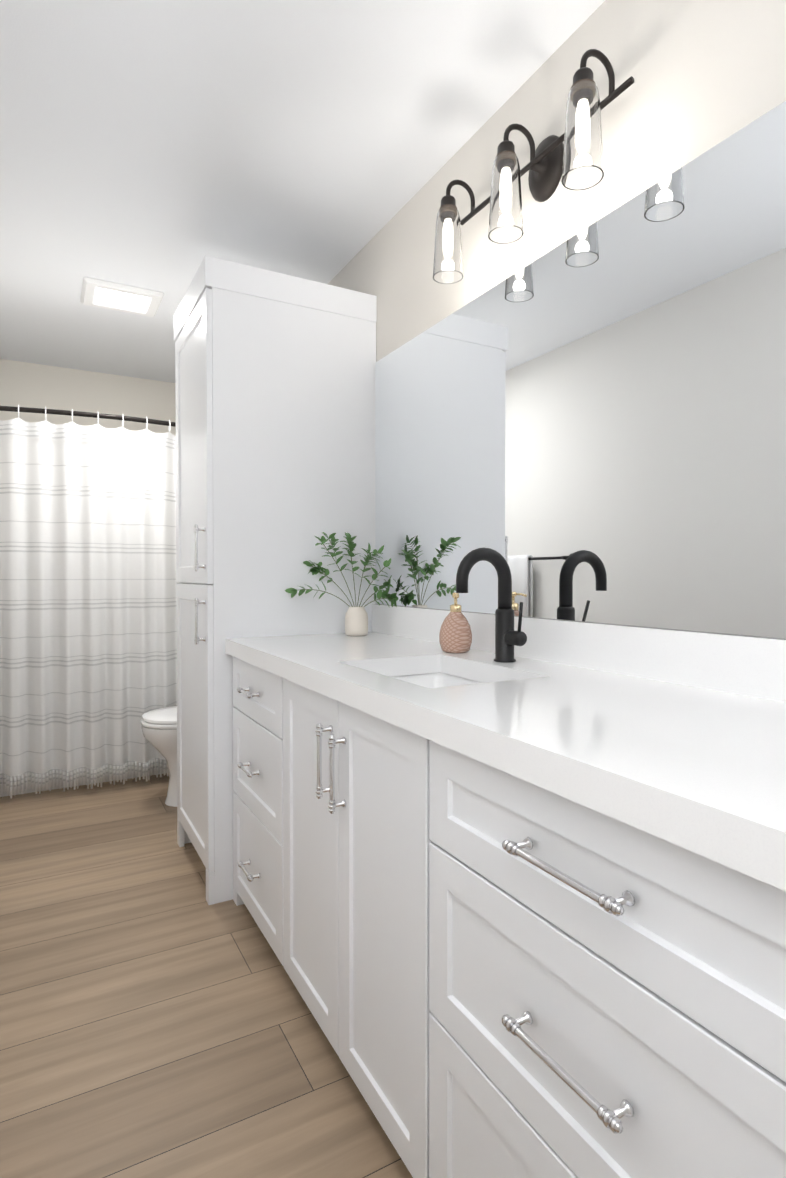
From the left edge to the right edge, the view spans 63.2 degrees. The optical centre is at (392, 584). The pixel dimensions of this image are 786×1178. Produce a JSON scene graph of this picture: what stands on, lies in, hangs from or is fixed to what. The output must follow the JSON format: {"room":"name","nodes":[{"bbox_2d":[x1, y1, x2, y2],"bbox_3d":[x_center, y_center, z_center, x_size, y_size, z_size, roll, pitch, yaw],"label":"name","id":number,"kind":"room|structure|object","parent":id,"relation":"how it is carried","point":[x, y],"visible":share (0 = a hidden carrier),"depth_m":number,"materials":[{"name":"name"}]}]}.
{"room":"bathroom","nodes":[
{"label":"bathroom","id":0,"kind":"room"},
{"bbox_2d":[0,359,175,435],"bbox_3d":[-1.887,-0.153,4.237,1.506,2.450,0.100,0,1,-29],"label":"wall","id":1,"kind":"structure","parent":0,"point":[28,385],"depth_m":4.11,"materials":[{"name":"white paint"}]},
{"bbox_2d":[0,773,412,1177],"bbox_3d":[-0.664,1.153,2.030,1.706,0.100,5.180,0,1,-29],"label":"floor","id":2,"kind":"structure","parent":0,"point":[157,1019],"depth_m":1.61,"materials":[{"name":"brown wood"}]},
{"bbox_2d":[0,759,166,796],"bbox_3d":[-1.677,0.877,3.869,1.500,0.400,0.767,0,1,-29],"label":"bathtub","id":3,"kind":"object","parent":2,"relation":"on","point":[4,793],"depth_m":3.41,"materials":[{"name":"white ceramic"}]},
{"bbox_2d":[141,706,176,806],"bbox_3d":[-0.909,0.693,3.273,0.716,0.784,0.462,0,1,-29],"label":"toilet","id":4,"kind":"object","parent":2,"relation":"on","point":[159,728],"visible":0.19,"depth_m":3.08,"materials":[{"name":"white ceramic"}]},
{"bbox_2d":[174,255,376,904],"bbox_3d":[-0.504,-0.010,2.572,0.684,2.210,0.586,0,1,-29],"label":"linen cabinet","id":5,"kind":"object","parent":2,"relation":"on","point":[275,415],"visible":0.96,"depth_m":2.30,"materials":[{"name":"white paint"}]},
{"bbox_2d":[225,604,785,1177],"bbox_3d":[0.151,0.601,1.474,0.602,1.020,1.988,0,1,-29],"label":"vanity unit","id":6,"kind":"object","parent":2,"relation":"on","point":[523,914],"visible":1,"depth_m":0.96,"materials":[{"name":"white paint"}]},
{"bbox_2d":[225,604,785,890],"bbox_3d":[0.157,0.169,1.472,0.587,0.157,1.988,0,1,-29],"label":"countertop","id":7,"kind":"structure","parent":6,"relation":"on","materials":[{"name":"stone"}]},
{"bbox_2d":[285,532,397,635],"bbox_3d":[-0.185,-0.003,2.276,0.360,0.379,0.232,0,1,-29],"label":"potted plant","id":8,"kind":"object","parent":7,"relation":"on","point":[356,620],"visible":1,"depth_m":2.30,"materials":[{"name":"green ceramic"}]},
{"bbox_2d":[391,672,481,687],"bbox_3d":[0.101,0.331,1.502,0.360,0.165,0.490,0,1,-29],"label":"sink basin","id":9,"kind":"object","parent":7,"relation":"in","point":[425,679],"depth_m":1.73,"materials":[{"name":"white ceramic"}]},
{"bbox_2d":[439,592,471,652],"bbox_3d":[0.178,0.108,1.816,0.093,0.169,0.093,0,1,-29],"label":"soap dispenser","id":10,"kind":"object","parent":7,"relation":"on","point":[455,634],"visible":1,"depth_m":1.78,"materials":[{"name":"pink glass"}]},
{"bbox_2d":[456,547,526,661],"bbox_3d":[0.244,0.052,1.571,0.175,0.287,0.106,0,1,-29],"label":"faucet","id":11,"kind":"object","parent":7,"relation":"on","point":[507,637],"visible":1,"depth_m":1.60,"materials":[{"name":"black metal"}]},
{"bbox_2d":[0,0,604,382],"bbox_3d":[-0.664,-1.397,1.994,1.706,0.100,5.180,0,1,-29],"label":"ceiling","id":12,"kind":"structure","parent":0,"point":[165,147],"depth_m":1.91,"materials":[{"name":"white paint"}]},
{"bbox_2d":[80,277,163,316],"bbox_3d":[-1.284,-1.351,3.023,0.340,0.020,0.290,0,1,-29],"label":"recessed light","id":13,"kind":"object","parent":12,"relation":"in","point":[99,293],"visible":1,"depth_m":3.00,"materials":[{"name":"white plastic"}]},
{"bbox_2d":[328,0,785,638],"bbox_3d":[0.040,-0.127,2.398,0.100,2.450,5.180,0,1,-29],"label":"wall","id":14,"kind":"structure","parent":0,"point":[706,74],"depth_m":1.47,"materials":[{"name":"grey paint"}]},
{"bbox_2d":[0,406,175,426],"bbox_3d":[-1.451,-0.877,3.433,1.504,0.060,0.172,0,1,-29],"label":"rod","id":15,"kind":"object","parent":14,"relation":"attached to","point":[79,413],"visible":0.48,"depth_m":3.28,"materials":[{"name":"brown metal"}]},
{"bbox_2d":[0,405,179,798],"bbox_3d":[-1.442,0.076,3.409,1.426,1.952,0.213,0,1,-29],"label":"shower curtain","id":16,"kind":"object","parent":15,"relation":"hanging from","point":[88,644],"visible":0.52,"depth_m":3.28,"materials":[{"name":"fabric"}]},
{"bbox_2d":[433,49,633,283],"bbox_3d":[0.318,-1.002,1.591,0.178,0.282,0.620,0,1,-29],"label":"sconce","id":17,"kind":"object","parent":14,"relation":"attached to","point":[575,160],"visible":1,"depth_m":1.54,"materials":[{"name":"glass"}]},
{"bbox_2d":[375,101,785,638],"bbox_3d":[0.407,-0.378,1.615,0.006,0.932,1.961,0,1,-29],"label":"mirror","id":18,"kind":"object","parent":14,"relation":"attached to","point":[587,424],"visible":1,"depth_m":1.42,"materials":[{"name":"clear glass"}]}
]}

